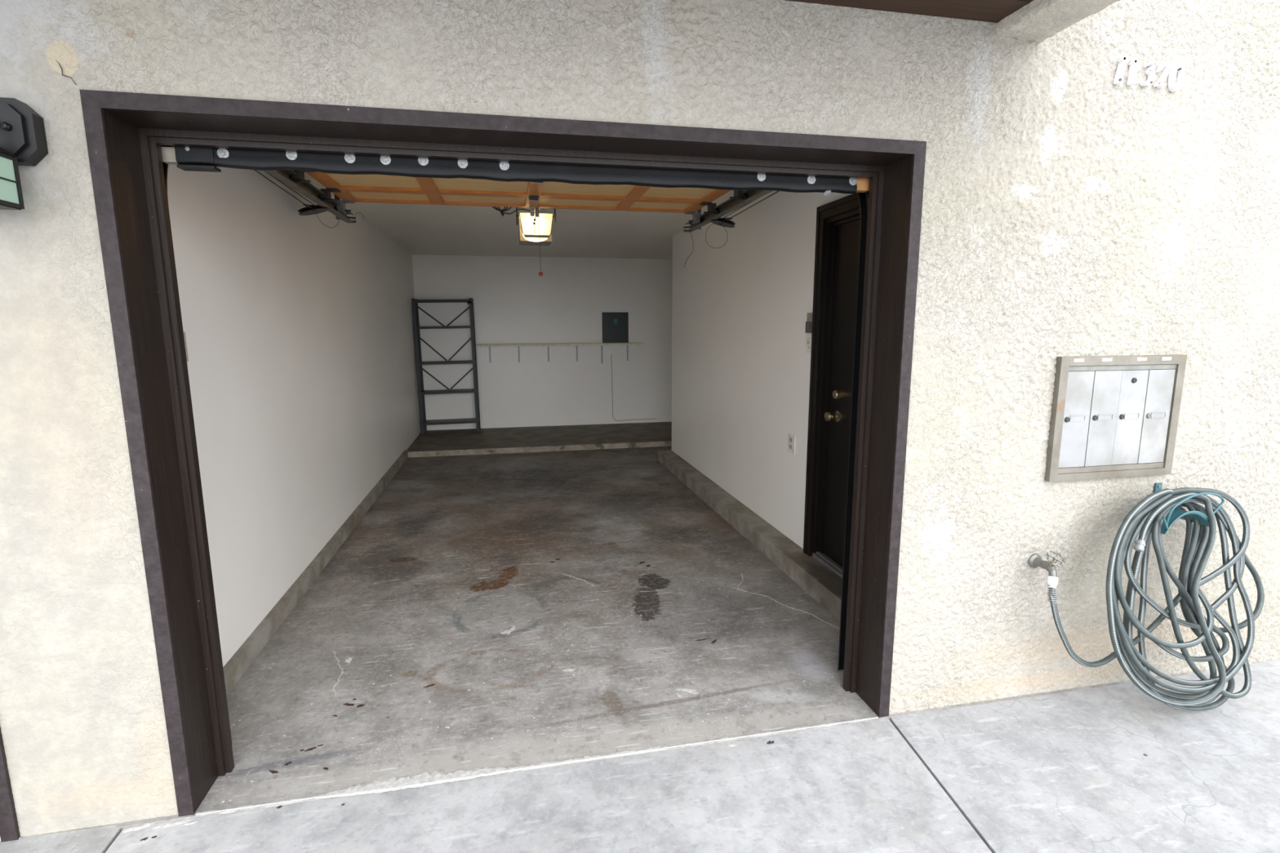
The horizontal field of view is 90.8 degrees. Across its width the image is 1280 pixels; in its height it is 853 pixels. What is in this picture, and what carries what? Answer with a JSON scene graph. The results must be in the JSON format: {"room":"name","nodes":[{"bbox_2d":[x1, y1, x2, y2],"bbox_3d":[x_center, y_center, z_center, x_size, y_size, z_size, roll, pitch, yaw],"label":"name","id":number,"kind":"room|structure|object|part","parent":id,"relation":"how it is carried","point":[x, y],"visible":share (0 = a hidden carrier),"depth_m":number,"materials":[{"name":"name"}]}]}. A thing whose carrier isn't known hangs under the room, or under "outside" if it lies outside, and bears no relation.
{"room":"driveway outside garage","nodes":[
{"label":"driveway outside garage","id":0,"kind":"room"},
{"bbox_2d":[167,164,421,666],"bbox_3d":[-2.466,-0.600,5.434,0.100,2.655,7.369,-2,9,-12],"label":"wall","id":1,"kind":"structure","parent":0,"point":[301,364],"depth_m":3.52,"materials":[{"name":"paint"}]},
{"bbox_2d":[183,331,188,361],"bbox_3d":[-1.792,-0.312,2.471,0.014,0.117,0.075,-2,9,-12],"label":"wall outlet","id":2,"kind":"object","parent":1,"relation":"attached to","point":[184,335],"visible":0.18,"depth_m":2.50,"materials":[{"name":"white plastic"}]},
{"bbox_2d":[222,449,408,696],"bbox_3d":[-2.258,0.773,4.892,0.073,0.169,5.526,-2,9,-12],"label":"concrete curb","id":3,"kind":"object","parent":1,"relation":"attached to","point":[235,668],"depth_m":3.57,"materials":[{"name":"concrete"}]},
{"bbox_2d":[303,172,733,259],"bbox_3d":[-0.331,-1.940,5.667,4.472,0.100,7.369,-2,9,-12],"label":"ceiling","id":4,"kind":"structure","parent":0,"point":[418,228],"depth_m":6.44,"materials":[{"name":"paint"}]},
{"bbox_2d":[160,145,363,742],"bbox_3d":[-1.791,-0.242,3.312,0.259,2.485,2.592,-2,9,-12],"label":"door track","id":5,"kind":"object","parent":4,"relation":"attached to","point":[308,190],"visible":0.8,"depth_m":3.40,"materials":[{"name":"black metal"}]},
{"bbox_3d":[-1.585,-0.004,2.447,0.037,2.292,0.752,-2,9,-10],"label":"vertical rail","id":6,"kind":"part","parent":5,"relation":"part of","materials":[{"name":"black metal"}]},
{"bbox_3d":[-1.833,-1.306,3.514,0.045,0.062,1.820,-2,9,-12],"label":"horizontal rail","id":7,"kind":"part","parent":5,"relation":"part of","materials":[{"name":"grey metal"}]},
{"bbox_2d":[160,145,869,224],"bbox_3d":[-0.537,-1.187,3.264,2.486,0.346,2.347,-2,9,-12],"label":"garage door","id":8,"kind":"structure","parent":5,"relation":"attached to","point":[358,178],"depth_m":2.35,"materials":[{"name":"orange wood"}]},
{"bbox_2d":[217,147,229,157],"bbox_3d":[-1.290,-0.845,1.951,0.033,0.033,0.007,-2,9,-12],"label":"washer","id":9,"kind":"object","parent":8,"relation":"in","point":[221,152],"depth_m":1.95,"materials":[{"name":"metal"}]},
{"bbox_2d":[285,151,297,159],"bbox_3d":[-1.099,-0.858,1.989,0.033,0.033,0.007,-2,9,-12],"label":"washer","id":10,"kind":"object","parent":8,"relation":"in","point":[290,155],"depth_m":1.99,"materials":[{"name":"metal"}]},
{"bbox_2d":[344,153,355,163],"bbox_3d":[-0.931,-0.863,2.023,0.033,0.033,0.007,-2,9,-12],"label":"washer","id":11,"kind":"object","parent":8,"relation":"in","point":[348,158],"depth_m":2.02,"materials":[{"name":"metal"}]},
{"bbox_2d":[380,155,391,164],"bbox_3d":[-0.825,-0.866,2.045,0.033,0.033,0.007,-2,9,-12],"label":"washer","id":12,"kind":"object","parent":8,"relation":"in","point":[384,160],"depth_m":2.05,"materials":[{"name":"metal"}]},
{"bbox_2d":[417,157,428,165],"bbox_3d":[-0.711,-0.874,2.068,0.033,0.033,0.007,-2,9,-12],"label":"washer","id":13,"kind":"object","parent":8,"relation":"in","point":[421,161],"depth_m":2.07,"materials":[{"name":"metal"}]},
{"bbox_2d":[457,159,467,168],"bbox_3d":[-0.588,-0.875,2.094,0.033,0.033,0.007,-2,9,-12],"label":"washer","id":14,"kind":"object","parent":8,"relation":"in","point":[462,163],"depth_m":2.09,"materials":[{"name":"metal"}]},
{"bbox_2d":[499,160,509,169],"bbox_3d":[-0.456,-0.879,2.121,0.033,0.033,0.007,-2,9,-12],"label":"washer","id":15,"kind":"object","parent":8,"relation":"in","point":[503,165],"depth_m":2.12,"materials":[{"name":"metal"}]},
{"bbox_3d":[-0.695,-1.458,3.990,2.360,0.016,0.045,-2,9,-12],"label":"rail","id":16,"kind":"part","parent":8,"relation":"part of","materials":[{"name":"orange wood"}]},
{"bbox_3d":[-0.765,-1.511,4.321,2.360,0.016,0.045,-2,9,-12],"label":"rail","id":17,"kind":"part","parent":8,"relation":"part of","materials":[{"name":"orange wood"}]},
{"bbox_3d":[-0.685,-1.450,3.944,2.360,0.016,0.045,-2,9,-12],"label":"rail","id":18,"kind":"part","parent":8,"relation":"part of","materials":[{"name":"orange wood"}]},
{"bbox_2d":[757,173,765,181],"bbox_3d":[0.445,-0.914,2.304,0.033,0.033,0.007,-2,9,-12],"label":"washer","id":19,"kind":"object","parent":8,"relation":"in","point":[761,176],"depth_m":2.31,"materials":[{"name":"metal"}]},
{"bbox_2d":[807,175,815,183],"bbox_3d":[0.638,-0.918,2.345,0.033,0.033,0.007,-2,9,-12],"label":"washer","id":20,"kind":"object","parent":8,"relation":"in","point":[811,179],"depth_m":2.34,"materials":[{"name":"metal"}]},
{"bbox_2d":[823,190,831,195],"bbox_3d":[0.707,-0.882,2.380,0.028,0.018,0.024,-2,9,-12],"label":"washer","id":21,"kind":"object","parent":8,"relation":"in","point":[826,193],"depth_m":2.38,"materials":[{"name":"metal"}]},
{"bbox_2d":[848,177,857,185],"bbox_3d":[0.805,-0.927,2.378,0.033,0.033,0.007,-2,9,-12],"label":"washer","id":22,"kind":"object","parent":8,"relation":"in","point":[852,181],"depth_m":2.38,"materials":[{"name":"metal"}]},
{"bbox_2d":[492,206,529,216],"bbox_3d":[-0.979,-1.665,4.785,0.324,0.137,0.050,-1,9,-6],"label":"coiled cable","id":23,"kind":"object","parent":4,"relation":"hanging from","point":[502,211],"visible":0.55,"depth_m":4.78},
{"bbox_2d":[515,207,555,275],"bbox_3d":[-0.563,-1.259,3.758,0.300,0.628,3.160,-2,9,-12],"label":"garage door opener","id":24,"kind":"object","parent":4,"relation":"attached to","point":[536,230],"visible":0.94,"depth_m":4.83,"materials":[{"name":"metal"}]},
{"bbox_2d":[519,213,552,241],"bbox_3d":[-0.807,-1.544,4.902,0.252,0.193,0.160,-2,9,-12],"label":"lamp","id":25,"kind":"object","parent":24,"relation":"attached to","point":[526,221],"depth_m":4.83,"materials":[{"name":"white plastic"}]},
{"bbox_3d":[-0.687,-1.296,4.316,0.004,0.445,0.003,-2,9,-12],"label":"pull cord","id":26,"kind":"part","parent":24,"relation":"part of","materials":[{"name":"red fabric"}]},
{"bbox_2d":[683,186,869,671],"bbox_3d":[0.692,-0.333,3.819,0.222,2.485,2.592,-2,9,-12],"label":"door track","id":27,"kind":"object","parent":4,"relation":"attached to","point":[730,205],"visible":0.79,"depth_m":2.69,"materials":[{"name":"black metal"}]},
{"bbox_3d":[0.557,-1.394,4.003,0.045,0.062,1.820,-2,9,-12],"label":"horizontal rail","id":28,"kind":"part","parent":27,"relation":"part of","materials":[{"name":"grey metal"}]},
{"bbox_3d":[0.830,-0.093,2.941,0.030,2.292,0.751,-2,9,-12],"label":"vertical rail","id":29,"kind":"part","parent":27,"relation":"part of","materials":[{"name":"black metal"}]},
{"bbox_2d":[412,254,672,430],"bbox_3d":[-1.065,-1.248,9.385,4.472,2.655,0.100,-2,9,-12],"label":"wall","id":30,"kind":"structure","parent":0,"point":[513,304],"depth_m":9.27,"materials":[{"name":"paint"}]},
{"bbox_2d":[475,342,644,363],"bbox_3d":[-1.121,-1.060,9.230,2.455,0.305,0.234,-2,9,-12],"label":"wall shelf","id":31,"kind":"object","parent":30,"relation":"attached to","point":[489,345],"visible":1,"depth_m":9.15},
{"bbox_2d":[601,311,628,342],"bbox_3d":[-0.368,-1.480,9.428,0.395,0.450,0.026,-2,9,-12],"label":"electrical panel","id":32,"kind":"object","parent":30,"relation":"attached to","point":[615,325],"visible":1,"depth_m":9.42,"materials":[{"name":"grey metal"}]},
{"bbox_3d":[-0.367,-1.474,9.425,0.220,0.325,0.008,-2,9,-12],"label":"panel door","id":33,"kind":"part","parent":32,"relation":"part of","materials":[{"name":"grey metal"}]},
{"bbox_2d":[610,354,655,421],"bbox_3d":[-0.090,-0.598,9.637,0.706,1.025,0.011,-2,9,-12],"label":"cable","id":34,"kind":"object","parent":30,"relation":"attached to","point":[611,354],"visible":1,"depth_m":9.62,"materials":[{"name":"white plastic"}]},
{"bbox_2d":[0,0,1279,838],"bbox_3d":[0.562,-1.389,2.077,10.800,5.230,0.106,-2,9,-12],"label":"wall","id":35,"kind":"structure","parent":0,"point":[1068,211],"depth_m":2.18,"materials":[{"name":"paint"}]},
{"bbox_2d":[0,727,20,842],"bbox_3d":[-3.164,0.220,1.620,2.520,2.166,0.247,-2,9,-12],"label":"trim","id":36,"kind":"structure","parent":35,"relation":"attached to","point":[9,828],"depth_m":1.91,"materials":[{"name":"brown paint"}]},
{"bbox_2d":[0,97,48,209],"bbox_3d":[-1.647,-0.689,1.554,0.191,0.281,0.229,-2,9,-12],"label":"wall lantern","id":37,"kind":"object","parent":35,"relation":"attached to","point":[23,140],"visible":1,"depth_m":1.62,"materials":[{"name":"black paint"}]},
{"bbox_3d":[-1.582,-0.613,1.548,0.002,0.107,0.132,-2,9,-12],"label":"pane","id":38,"kind":"part","parent":37,"relation":"part of","materials":[{"name":"green glass"}]},
{"bbox_3d":[-1.654,-0.761,1.611,0.140,0.124,0.013,-2,9,-12],"label":"raised plate","id":39,"kind":"part","parent":37,"relation":"part of","materials":[{"name":"black paint"}]},
{"bbox_3d":[-1.659,-0.765,1.637,0.176,0.156,0.041,-2,9,-12],"label":"plate","id":40,"kind":"part","parent":37,"relation":"part of","materials":[{"name":"black paint"}]},
{"bbox_2d":[786,0,1033,22],"bbox_3d":[-1.476,-1.325,0.912,6.140,0.300,1.350,-2,9,-12],"label":"soffit","id":41,"kind":"structure","parent":35,"relation":"attached to","point":[988,11],"depth_m":2.06,"materials":[{"name":"brown paint"}]},
{"bbox_2d":[1028,550,1066,577],"bbox_3d":[1.600,0.533,2.483,0.072,0.110,0.150,-1,9,-5],"label":"tap","id":42,"kind":"object","parent":35,"relation":"attached to","point":[1035,561],"visible":1,"depth_m":2.46,"materials":[{"name":"metal"}]},
{"bbox_2d":[995,0,1119,42],"bbox_3d":[1.456,-1.424,1.503,0.190,0.383,1.368,-2,9,-12],"label":"beam","id":43,"kind":"structure","parent":35,"relation":"attached to","point":[1037,20],"depth_m":2.05,"materials":[{"name":"paint"}]},
{"bbox_2d":[1044,354,1186,481],"bbox_3d":[1.896,-0.037,2.517,0.592,0.490,0.033,-2,9,-12],"label":"mailbox","id":44,"kind":"object","parent":35,"relation":"attached to","point":[1112,416],"visible":1,"depth_m":2.50,"materials":[{"name":"metal"}]},
{"bbox_3d":[1.707,-0.026,2.475,0.126,0.380,0.008,-2,9,-12],"label":"door","id":45,"kind":"part","parent":44,"relation":"part of","materials":[{"name":"metal"}]},
{"bbox_3d":[1.833,-0.031,2.501,0.126,0.380,0.010,-2,9,-12],"label":"door","id":46,"kind":"part","parent":44,"relation":"part of","materials":[{"name":"metal"}]},
{"bbox_3d":[1.898,0.167,2.545,0.520,0.021,0.008,-2,9,-12],"label":"rail","id":47,"kind":"part","parent":44,"relation":"part of","materials":[{"name":"metal"}]},
{"bbox_3d":[1.894,-0.035,2.528,0.520,0.426,0.012,-2,9,-12],"label":"plate","id":48,"kind":"part","parent":44,"relation":"part of","materials":[{"name":"silver metal"}]},
{"bbox_3d":[1.897,-0.231,2.479,0.520,0.018,0.006,-2,9,-12],"label":"rail","id":49,"kind":"part","parent":44,"relation":"part of","materials":[{"name":"metal"}]},
{"bbox_3d":[1.960,-0.036,2.527,0.126,0.380,0.008,-2,9,-12],"label":"door","id":50,"kind":"part","parent":44,"relation":"part of","materials":[{"name":"metal"}]},
{"bbox_3d":[2.086,-0.040,2.552,0.126,0.380,0.010,-2,9,-12],"label":"door","id":51,"kind":"part","parent":44,"relation":"part of","materials":[{"name":"metal"}]},
{"bbox_2d":[1112,55,1128,84],"bbox_3d":[1.737,-1.287,2.279,0.033,0.091,0.021,-2,9,-12],"label":"house number","id":52,"kind":"object","parent":35,"relation":"attached to","point":[1122,64],"visible":1,"depth_m":2.27,"materials":[{"name":"white paint"}]},
{"bbox_2d":[1126,58,1138,85],"bbox_3d":[1.789,-1.287,2.292,0.022,0.083,0.018,-2,9,-12],"label":"house number","id":53,"kind":"object","parent":35,"relation":"attached to","point":[1133,64],"visible":1,"depth_m":2.29,"materials":[{"name":"white paint"}]},
{"bbox_2d":[1139,61,1155,86],"bbox_3d":[1.857,-1.288,2.304,0.047,0.080,0.021,-2,9,-12],"label":"house number","id":54,"kind":"object","parent":35,"relation":"attached to","point":[1149,72],"visible":1,"depth_m":2.30,"materials":[{"name":"white paint"}]},
{"bbox_2d":[1153,62,1170,88],"bbox_3d":[1.918,-1.289,2.318,0.046,0.082,0.018,-2,9,-12],"label":"house number","id":55,"kind":"object","parent":35,"relation":"attached to","point":[1166,67],"visible":1,"depth_m":2.31,"materials":[{"name":"white paint"}]},
{"bbox_2d":[1168,63,1185,92],"bbox_3d":[1.984,-1.288,2.331,0.052,0.091,0.021,-2,9,-12],"label":"house number","id":56,"kind":"object","parent":35,"relation":"attached to","point":[1172,86],"visible":1,"depth_m":2.33,"materials":[{"name":"white paint"}]},
{"bbox_2d":[1154,482,1224,534],"bbox_3d":[2.135,0.324,2.536,0.278,0.164,0.186,-2,9,-12],"label":"hanger","id":57,"kind":"object","parent":35,"relation":"attached to","point":[1175,513],"visible":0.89,"depth_m":2.47,"materials":[{"name":"teal paint"}]},
{"bbox_2d":[1047,487,1264,711],"bbox_3d":[2.065,0.689,2.464,0.949,0.889,0.289,-2,9,-12],"label":"garden hose","id":58,"kind":"object","parent":57,"relation":"hanging from","point":[1145,517],"visible":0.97,"depth_m":2.45,"materials":[{"name":"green rubber"}]},
{"bbox_2d":[0,659,1279,852],"bbox_3d":[1.582,1.694,-0.362,13.000,0.140,6.000,-2,9,-12],"label":"driveway","id":59,"kind":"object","parent":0,"point":[1117,768],"visible":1,"depth_m":2.09,"materials":[{"name":"grey concrete"}]},
{"bbox_2d":[20,660,1270,838],"bbox_3d":[2.717,1.117,2.887,9.436,0.049,0.041,-2,9,-12],"label":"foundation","id":60,"kind":"object","parent":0,"point":[1269,660],"visible":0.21,"depth_m":1.97,"materials":[{"name":"concrete"}]},
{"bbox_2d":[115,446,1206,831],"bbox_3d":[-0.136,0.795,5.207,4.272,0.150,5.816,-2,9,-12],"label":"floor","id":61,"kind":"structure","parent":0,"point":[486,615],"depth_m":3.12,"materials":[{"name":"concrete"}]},
{"bbox_2d":[407,422,671,457],"bbox_3d":[-0.902,0.160,8.791,4.292,0.118,1.654,-2,9,-12],"label":"platform","id":62,"kind":"object","parent":61,"relation":"on","point":[445,442],"visible":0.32,"depth_m":8.40,"materials":[{"name":"concrete"}]},
{"bbox_2d":[411,297,480,434],"bbox_3d":[-2.712,-0.851,8.877,0.797,1.865,0.288,-3,10,-11],"label":"shelving unit","id":63,"kind":"object","parent":62,"relation":"on","point":[424,423],"visible":1,"depth_m":8.82,"materials":[{"name":"grey metal"}]},
{"bbox_3d":[-3.056,-0.814,8.686,0.045,1.865,0.040,-3,10,-11],"label":"post","id":64,"kind":"part","parent":63,"relation":"part of","materials":[{"name":"grey metal"}]},
{"bbox_3d":[-3.106,-0.852,8.922,0.045,1.865,0.040,-3,10,-11],"label":"post","id":65,"kind":"part","parent":63,"relation":"part of","materials":[{"name":"grey metal"}]},
{"bbox_3d":[-2.726,-1.738,8.732,0.789,0.033,0.277,-3,10,-11],"label":"shelf","id":66,"kind":"part","parent":63,"relation":"part of","materials":[{"name":"grey metal"}]},
{"bbox_3d":[-2.721,-1.383,8.791,0.789,0.033,0.277,-3,10,-11],"label":"shelf","id":67,"kind":"part","parent":63,"relation":"part of","materials":[{"name":"grey metal"}]},
{"bbox_3d":[-2.713,-0.899,8.870,0.789,0.033,0.277,-3,10,-11],"label":"shelf","id":68,"kind":"part","parent":63,"relation":"part of","materials":[{"name":"grey metal"}]},
{"bbox_3d":[-2.707,-0.495,8.937,0.789,0.033,0.277,-3,10,-11],"label":"shelf","id":69,"kind":"part","parent":63,"relation":"part of","materials":[{"name":"grey metal"}]},
{"bbox_3d":[-2.700,-0.071,9.007,0.789,0.033,0.277,-3,10,-11],"label":"shelf","id":70,"kind":"part","parent":63,"relation":"part of","materials":[{"name":"grey metal"}]},
{"bbox_3d":[-2.320,-0.850,8.835,0.045,1.865,0.040,-3,10,-11],"label":"post","id":71,"kind":"part","parent":63,"relation":"part of","materials":[{"name":"grey metal"}]},
{"bbox_3d":[-2.369,-0.888,9.071,0.045,1.865,0.040,-3,10,-11],"label":"post","id":72,"kind":"part","parent":63,"relation":"part of","materials":[{"name":"grey metal"}]},
{"bbox_2d":[671,190,857,548],"bbox_3d":[0.909,-0.539,4.828,0.120,2.605,4.805,-2,9,-12],"label":"wall","id":73,"kind":"structure","parent":0,"point":[741,363],"depth_m":4.84,"materials":[{"name":"paint"}]},
{"bbox_2d":[658,450,842,621],"bbox_3d":[0.779,0.718,5.077,0.186,0.191,4.665,-2,9,-12],"label":"concrete curb","id":74,"kind":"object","parent":73,"relation":"attached to","point":[817,580],"depth_m":4.36,"materials":[{"name":"concrete"}]},
{"bbox_2d":[787,432,795,454],"bbox_3d":[1.001,0.113,4.172,0.010,0.126,0.095,-2,9,-12],"label":"wall outlet","id":75,"kind":"object","parent":73,"relation":"attached to","point":[791,439],"visible":1,"depth_m":4.16,"materials":[{"name":"white plastic"}]},
{"bbox_2d":[805,333,811,352],"bbox_3d":[1.036,-0.512,3.869,0.018,0.120,0.086,-2,9,-12],"label":"light switch","id":76,"kind":"object","parent":73,"relation":"attached to","point":[808,338],"visible":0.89,"depth_m":3.87,"materials":[{"name":"white plastic"}]},
{"bbox_2d":[804,312,812,333],"bbox_3d":[1.032,-0.627,3.813,0.040,0.120,0.055,-2,9,-12],"label":"button","id":77,"kind":"object","parent":73,"relation":"attached to","point":[808,329],"visible":0.75,"depth_m":3.80,"materials":[{"name":"beige plastic"}]},
{"bbox_2d":[803,192,860,577],"bbox_3d":[1.210,-0.153,3.358,0.148,2.115,1.030,-2,9,-12],"label":"door","id":78,"kind":"structure","parent":73,"relation":"in","point":[837,221],"depth_m":3.69,"materials":[{"name":"brown paint"}]},
{"bbox_3d":[1.115,-0.059,3.664,0.078,0.072,0.072,-2,9,-12],"label":"knob","id":79,"kind":"part","parent":78,"relation":"part of","materials":[{"name":"gold metal"}]},
{"bbox_3d":[-0.167,-0.090,2.251,3.292,2.655,0.120,-2,9,-12],"label":"wall","id":80,"kind":"structure","parent":0,"visible":0},
{"bbox_2d":[79,88,926,817],"bbox_3d":[-0.269,0.113,2.212,2.520,2.166,0.247,-2,9,-12],"label":"trim","id":81,"kind":"structure","parent":80,"relation":"attached to","point":[126,132],"depth_m":2.00,"materials":[{"name":"brown paint"}]}
]}

